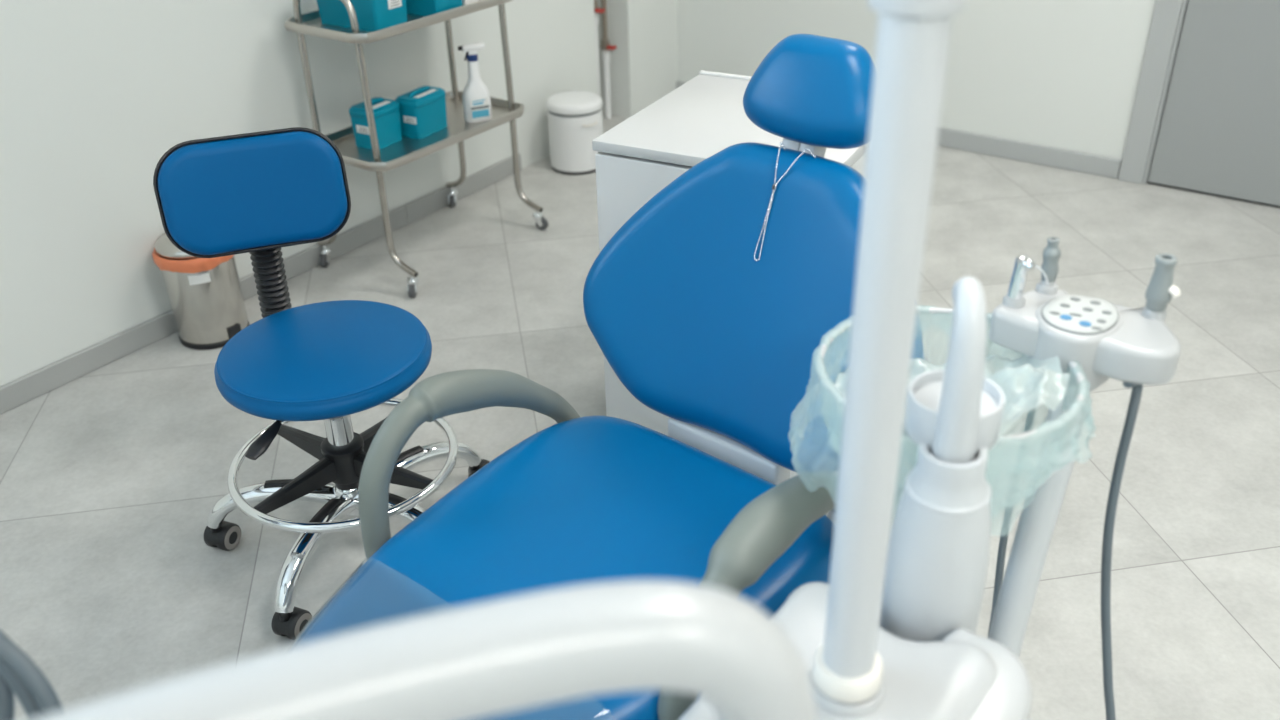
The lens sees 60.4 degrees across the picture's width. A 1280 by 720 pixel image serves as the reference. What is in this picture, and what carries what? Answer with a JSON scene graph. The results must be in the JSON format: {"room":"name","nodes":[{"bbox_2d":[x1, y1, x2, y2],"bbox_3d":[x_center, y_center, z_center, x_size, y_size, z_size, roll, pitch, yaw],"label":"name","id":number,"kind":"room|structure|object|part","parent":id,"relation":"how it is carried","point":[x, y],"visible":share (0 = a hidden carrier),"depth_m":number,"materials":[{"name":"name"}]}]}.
{"room":"dental clinic","nodes":[
{"label":"dental clinic","id":0,"kind":"room"},
{"bbox_2d":[0,0,677,385],"bbox_3d":[-1.843,-1.063,2.005,0.350,2.800,6.800,19,36,30],"label":"wall","id":1,"kind":"structure","parent":0,"point":[94,93],"depth_m":2.90,"materials":[{"name":"paint"}]},
{"bbox_2d":[0,153,521,413],"bbox_3d":[-1.975,0.394,2.229,0.013,0.066,5.325,19,36,30],"label":"baseboard","id":2,"kind":"structure","parent":1,"relation":"attached to","point":[15,393],"depth_m":3.05,"materials":[{"name":"tile"}]},
{"bbox_2d":[594,0,604,96],"bbox_3d":[-0.187,-1.674,4.161,0.062,1.600,0.059,19,36,30],"label":"pipe","id":3,"kind":"object","parent":1,"relation":"attached to","point":[597,9],"visible":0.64,"depth_m":4.39,"materials":[{"name":"white paint"}]},
{"bbox_3d":[-0.159,-1.373,4.321,0.010,0.022,0.059,19,36,30],"label":"valve handle","id":4,"kind":"part","parent":3,"relation":"part of","materials":[{"name":"red"}]},
{"bbox_2d":[600,0,616,118],"bbox_3d":[-0.146,-1.703,4.210,0.061,1.600,0.059,19,36,30],"label":"pipe","id":5,"kind":"object","parent":1,"relation":"attached to","point":[605,46],"visible":1,"depth_m":4.48,"materials":[{"name":"white metal"}]},
{"bbox_3d":[-0.115,-1.264,4.450,0.010,0.022,0.059,19,36,30],"label":"valve handle","id":6,"kind":"part","parent":5,"relation":"part of","materials":[{"name":"red"}]},
{"bbox_2d":[0,112,1279,719],"bbox_3d":[0.452,0.945,1.375,5.850,0.120,6.850,19,36,30],"label":"floor","id":7,"kind":"structure","parent":0,"point":[111,477],"depth_m":2.53,"materials":[{"name":"tile"}]},
{"bbox_2d":[154,233,249,349],"bbox_3d":[-1.182,-0.203,2.975,0.189,0.308,0.200,-10,31,-14],"label":"pedal bin","id":8,"kind":"object","parent":7,"relation":"on","point":[208,307],"visible":0.61,"depth_m":2.93,"materials":[{"name":"silver metal"}]},
{"bbox_3d":[-1.186,-0.324,2.910,0.188,0.036,0.188,19,36,30],"label":"lid","id":9,"kind":"part","parent":8,"relation":"part of","materials":[{"name":"silver metal"}]},
{"bbox_2d":[152,248,233,272],"bbox_3d":[-1.186,-0.284,2.933,0.210,0.050,0.211,19,36,30],"label":"liner","id":10,"kind":"object","parent":8,"relation":"in","point":[197,265],"visible":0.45,"depth_m":2.85,"materials":[{"name":"orange plastic"}]},
{"bbox_2d":[153,127,489,639],"bbox_3d":[-0.608,0.028,2.062,0.580,0.810,0.591,-1,30,0],"label":"stool","id":11,"kind":"object","parent":7,"relation":"on","point":[259,194],"visible":0.84,"depth_m":2.04,"materials":[{"name":"blue leather"}]},
{"bbox_3d":[-0.720,-0.311,2.058,0.324,0.206,0.079,-11,32,-16],"label":"backrest","id":12,"kind":"part","parent":11,"relation":"part of","materials":[{"name":"blue leather"}]},
{"bbox_3d":[-0.734,0.287,2.207,0.283,0.095,0.048,-3,30,-3],"label":"leg","id":13,"kind":"part","parent":11,"relation":"part of","materials":[{"name":"silver metal"}]},
{"bbox_3d":[-0.617,0.356,2.084,0.048,0.095,0.283,6,31,13],"label":"leg","id":14,"kind":"part","parent":11,"relation":"part of","materials":[{"name":"silver metal"}]},
{"bbox_3d":[-0.585,-0.010,2.044,0.392,0.051,0.392,-1,30,0],"label":"seat","id":15,"kind":"part","parent":11,"relation":"part of","materials":[{"name":"blue leather"}]},
{"bbox_3d":[-0.447,0.319,2.141,0.283,0.095,0.048,17,35,28],"label":"leg","id":16,"kind":"part","parent":11,"relation":"part of","materials":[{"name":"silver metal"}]},
{"bbox_3d":[-0.459,0.226,2.298,0.283,0.095,0.048,-24,37,-33],"label":"leg","id":17,"kind":"part","parent":11,"relation":"part of","materials":[{"name":"silver metal"}]},
{"bbox_2d":[284,0,547,297],"bbox_3d":[-0.658,-0.733,3.311,0.436,0.858,0.644,19,36,30],"label":"trolley","id":18,"kind":"object","parent":7,"relation":"on","point":[407,150],"visible":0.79,"depth_m":3.19,"materials":[{"name":"silver metal"}]},
{"bbox_3d":[-0.828,-0.640,3.100,0.421,0.798,0.020,19,36,30],"label":"frame","id":19,"kind":"part","parent":18,"relation":"part of","materials":[{"name":"silver metal"}]},
{"bbox_2d":[316,0,406,31],"bbox_3d":[-0.764,-0.997,3.005,0.247,0.150,0.138,17,35,28],"label":"storage box","id":20,"kind":"object","parent":18,"relation":"on","point":[372,15],"visible":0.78,"depth_m":2.97,"materials":[{"name":"teal plastic"}]},
{"bbox_2d":[349,97,401,149],"bbox_3d":[-0.770,-0.697,3.211,0.101,0.130,0.124,16,35,27],"label":"storage box","id":21,"kind":"object","parent":18,"relation":"on","point":[386,112],"visible":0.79,"depth_m":3.18,"materials":[{"name":"teal plastic"}]},
{"bbox_3d":[-0.771,-0.745,3.182,0.011,0.017,0.085,16,35,27],"label":"handle","id":22,"kind":"part","parent":21,"relation":"part of","materials":[{"name":"teal plastic"}]},
{"bbox_3d":[-0.771,-0.732,3.190,0.101,0.024,0.124,16,35,27],"label":"lid","id":23,"kind":"part","parent":21,"relation":"part of","materials":[{"name":"teal plastic"}]},
{"bbox_2d":[284,0,511,42],"bbox_3d":[-0.672,-1.008,3.156,0.339,0.026,0.644,19,36,30],"label":"shelf","id":24,"kind":"object","parent":18,"relation":"attached to","point":[309,23],"depth_m":2.99,"materials":[{"name":"silver metal"}]},
{"bbox_2d":[395,86,446,138],"bbox_3d":[-0.653,-0.749,3.295,0.089,0.130,0.153,15,34,25],"label":"storage box","id":25,"kind":"object","parent":18,"relation":"on","point":[423,113],"visible":0.98,"depth_m":3.26,"materials":[{"name":"teal plastic"}]},
{"bbox_3d":[-0.654,-0.797,3.266,0.011,0.017,0.101,15,34,25],"label":"handle","id":26,"kind":"part","parent":25,"relation":"part of","materials":[{"name":"teal plastic"}]},
{"bbox_3d":[-0.654,-0.784,3.274,0.089,0.024,0.153,15,34,25],"label":"lid","id":27,"kind":"part","parent":25,"relation":"part of","materials":[{"name":"teal plastic"}]},
{"bbox_2d":[325,91,523,170],"bbox_3d":[-0.665,-0.704,3.335,0.339,0.026,0.644,19,36,30],"label":"shelf","id":28,"kind":"object","parent":18,"relation":"attached to","point":[407,150],"depth_m":3.26,"materials":[{"name":"silver metal"}]},
{"bbox_2d":[406,0,462,16],"bbox_3d":[-0.618,-1.069,3.122,0.222,0.150,0.128,17,35,28],"label":"storage box","id":29,"kind":"object","parent":18,"relation":"on","point":[424,8],"visible":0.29,"depth_m":3.09,"materials":[{"name":"teal plastic"}]},
{"bbox_2d":[462,0,478,4],"bbox_3d":[-0.531,-1.072,3.197,0.110,0.075,0.060,19,36,30],"label":"carton","id":30,"kind":"object","parent":18,"relation":"on","point":[464,2],"visible":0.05,"depth_m":3.17,"materials":[{"name":"white cardboard"}]},
{"bbox_2d":[458,42,491,122],"bbox_3d":[-0.504,-0.846,3.354,0.086,0.232,0.059,-14,33,-21],"label":"spray bottle","id":31,"kind":"object","parent":18,"relation":"on","point":[475,96],"visible":1,"depth_m":3.35,"materials":[{"name":"white plastic"}]},
{"bbox_2d":[471,105,488,109],"bbox_3d":[-0.490,-0.772,3.367,0.058,0.008,0.001,-14,33,-21],"label":"print","id":32,"kind":"object","parent":31,"relation":"on","point":[473,107],"depth_m":3.37,"materials":[{"name":"grey"}]},
{"bbox_2d":[472,109,488,118],"bbox_3d":[-0.489,-0.756,3.376,0.054,0.022,0.001,-14,33,-21],"label":"print","id":33,"kind":"object","parent":31,"relation":"attached to","point":[476,113],"depth_m":3.38,"materials":[{"name":"teal paper"}]},
{"bbox_3d":[-0.501,-0.882,3.499,0.421,0.798,0.020,19,36,30],"label":"frame","id":34,"kind":"part","parent":18,"relation":"part of","materials":[{"name":"silver metal"}]},
{"bbox_2d":[546,91,602,174],"bbox_3d":[-0.234,-0.843,4.069,0.214,0.263,0.207,19,36,30],"label":"trash can","id":35,"kind":"object","parent":7,"relation":"on","point":[575,118],"visible":0.93,"depth_m":4.00,"materials":[{"name":"white paint"}]},
{"bbox_3d":[-0.239,-0.942,4.013,0.207,0.036,0.207,19,36,30],"label":"lid","id":36,"kind":"part","parent":35,"relation":"part of","materials":[{"name":"white paint"}]},
{"bbox_2d":[289,34,923,719],"bbox_3d":[-0.210,0.283,1.377,0.625,1.046,1.596,22,38,34],"label":"dental chair","id":37,"kind":"object","parent":7,"relation":"on","point":[722,343],"visible":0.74,"depth_m":1.63,"materials":[{"name":"blue leather"}]},
{"bbox_3d":[-0.246,0.129,1.722,0.083,0.293,0.471,22,38,34],"label":"armrest","id":38,"kind":"part","parent":37,"relation":"part of","materials":[{"name":"grey plastic"}]},
{"bbox_3d":[-0.292,0.477,1.355,0.568,0.182,1.307,22,38,34],"label":"seat","id":39,"kind":"part","parent":37,"relation":"part of","materials":[{"name":"blue leather"}]},
{"bbox_3d":[0.174,0.290,1.414,0.075,0.303,0.462,22,38,34],"label":"armrest","id":40,"kind":"part","parent":37,"relation":"part of","materials":[{"name":"grey plastic"}]},
{"bbox_3d":[0.185,-0.091,1.706,0.612,0.437,0.218,22,38,34],"label":"backrest","id":41,"kind":"part","parent":37,"relation":"part of","materials":[{"name":"blue leather"}]},
{"bbox_2d":[754,142,815,261],"bbox_3d":[0.223,-0.244,1.664,0.070,0.171,0.123,22,38,34],"label":"chain","id":42,"kind":"object","parent":37,"relation":"on","point":[774,186],"visible":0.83,"depth_m":1.65,"materials":[{"name":"silver metal"}]},
{"bbox_3d":[0.277,0.230,1.666,0.174,0.183,0.053,-20,35,-29],"label":"recline arm","id":43,"kind":"part","parent":37,"relation":"part of","materials":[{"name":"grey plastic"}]},
{"bbox_2d":[33,0,1180,719],"bbox_3d":[-0.165,-0.013,0.789,1.776,2.150,0.756,-10,32,-15],"label":"dental delivery unit","id":44,"kind":"object","parent":7,"relation":"on","point":[891,634],"visible":0.94,"depth_m":0.85,"materials":[{"name":"white plastic"}]},
{"bbox_2d":[0,674,14,719],"bbox_3d":[-0.776,0.247,0.981,0.374,0.479,0.137,-1,30,0],"label":"hose","id":45,"kind":"object","parent":44,"relation":"hanging from","point":[7,701],"visible":0.62,"depth_m":1.02,"materials":[{"name":"grey"}]},
{"bbox_2d":[0,659,42,719],"bbox_3d":[-0.731,0.259,0.952,0.383,0.472,0.149,-1,30,0],"label":"hose","id":46,"kind":"object","parent":44,"relation":"hanging from","point":[20,690],"visible":0.63,"depth_m":1.01,"materials":[{"name":"grey rubber"}]},
{"bbox_2d":[0,630,63,715],"bbox_3d":[-0.709,0.262,0.930,0.369,0.456,0.146,-6,31,-8],"label":"hose","id":47,"kind":"object","parent":44,"relation":"hanging from","point":[15,658],"visible":0.87,"depth_m":1.00,"materials":[{"name":"grey"}]},
{"bbox_3d":[-0.345,0.331,0.676,0.880,0.439,0.284,4,31,9],"label":"curved arm","id":48,"kind":"part","parent":44,"relation":"part of","materials":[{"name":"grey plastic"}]},
{"bbox_3d":[0.198,0.311,1.055,0.074,0.012,0.074,22,38,34],"label":"pole seat","id":49,"kind":"part","parent":44,"relation":"part of","materials":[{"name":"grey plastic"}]},
{"bbox_2d":[831,355,1069,466],"bbox_3d":[0.354,0.089,1.316,0.350,0.231,0.341,-1,30,0],"label":"bag","id":50,"kind":"object","parent":44,"relation":"hanging from","point":[1025,382],"visible":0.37,"depth_m":1.25,"materials":[{"name":"white plastic"}]},
{"bbox_3d":[0.315,0.014,1.076,0.042,0.194,0.091,6,31,12],"label":"water spout","id":51,"kind":"part","parent":44,"relation":"part of","materials":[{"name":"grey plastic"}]},
{"bbox_2d":[987,237,1060,637],"bbox_3d":[0.450,0.186,1.347,0.029,0.587,0.405,11,32,19],"label":"saliva ejector","id":52,"kind":"object","parent":44,"relation":"attached to","point":[1051,253],"visible":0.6,"depth_m":1.48,"materials":[{"name":"grey plastic"}]},
{"bbox_3d":[0.503,-0.122,1.347,0.022,0.058,0.021,-1,30,0],"label":"handle","id":53,"kind":"part","parent":52,"relation":"part of","materials":[{"name":"grey plastic"}]},
{"bbox_2d":[1007,255,1047,299],"bbox_3d":[0.465,-0.096,1.315,0.044,0.054,0.024,12,33,21],"label":"syringe","id":54,"kind":"object","parent":44,"relation":"on","point":[1023,263],"visible":1,"depth_m":1.31,"materials":[{"name":"silver metal"}]},
{"bbox_3d":[0.455,-0.100,1.322,0.018,0.054,0.018,-1,30,0],"label":"handle","id":55,"kind":"part","parent":54,"relation":"part of","materials":[{"name":"silver metal"}]},
{"bbox_3d":[0.462,0.301,1.352,0.046,0.427,0.165,18,36,30],"label":"support post","id":56,"kind":"part","parent":44,"relation":"part of","materials":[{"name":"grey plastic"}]},
{"bbox_2d":[989,281,1180,392],"bbox_3d":[0.526,-0.019,1.323,0.196,0.091,0.172,-1,30,0],"label":"holder","id":57,"kind":"object","parent":44,"relation":"on","point":[1094,340],"depth_m":1.28,"materials":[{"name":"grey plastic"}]},
{"bbox_2d":[1101,253,1180,719],"bbox_3d":[0.527,0.308,1.290,0.114,0.755,0.454,19,36,31],"label":"hose","id":58,"kind":"object","parent":44,"relation":"attached to","point":[1160,290],"visible":0.94,"depth_m":1.33,"materials":[{"name":"grey"}]},
{"bbox_3d":[0.609,-0.090,1.285,0.029,0.067,0.029,-1,30,0],"label":"handle","id":59,"kind":"part","parent":58,"relation":"part of","materials":[{"name":"grey plastic"}]},
{"bbox_3d":[0.621,-0.080,1.279,0.015,0.013,0.014,-26,38,-35],"label":"lever","id":60,"kind":"part","parent":58,"relation":"part of","materials":[{"name":"white plastic"}]},
{"bbox_2d":[592,70,866,477],"bbox_3d":[0.240,-0.162,2.402,0.480,0.758,0.520,14,34,24],"label":"base cabinet","id":61,"kind":"object","parent":7,"relation":"on","point":[637,158],"visible":0.29,"depth_m":2.17,"materials":[{"name":"white laminate"}]},
{"bbox_3d":[0.129,-0.214,2.132,0.472,0.324,0.019,14,34,24],"label":"drawer","id":62,"kind":"part","parent":61,"relation":"part of","materials":[{"name":"white laminate"}]},
{"bbox_3d":[0.135,0.074,2.301,0.472,0.336,0.019,14,34,24],"label":"drawer","id":63,"kind":"part","parent":61,"relation":"part of","materials":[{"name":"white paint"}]},
{"bbox_2d":[678,0,1187,179],"bbox_3d":[2.446,-1.657,2.838,5.500,2.800,0.200,19,36,30],"label":"wall","id":64,"kind":"structure","parent":0,"point":[1062,74],"depth_m":3.98,"materials":[{"name":"paint"}]},
{"bbox_2d":[676,81,1121,178],"bbox_3d":[0.931,-0.935,4.367,1.878,0.070,0.016,19,36,30],"label":"baseboard","id":65,"kind":"structure","parent":64,"relation":"attached to","point":[978,143],"depth_m":4.05,"materials":[{"name":"grey"}]},
{"bbox_2d":[1118,0,1187,183],"bbox_3d":[2.126,-1.405,3.095,1.097,2.120,0.022,19,36,30],"label":"trim","id":66,"kind":"structure","parent":64,"relation":"attached to","point":[1168,15],"depth_m":3.71,"materials":[{"name":"grey"}]},
{"bbox_2d":[1147,0,1279,207],"bbox_3d":[2.118,-1.359,3.096,0.920,2.039,0.069,19,36,30],"label":"door","id":67,"kind":"structure","parent":64,"relation":"in","point":[1218,135],"depth_m":3.61,"materials":[{"name":"grey"}]}
]}

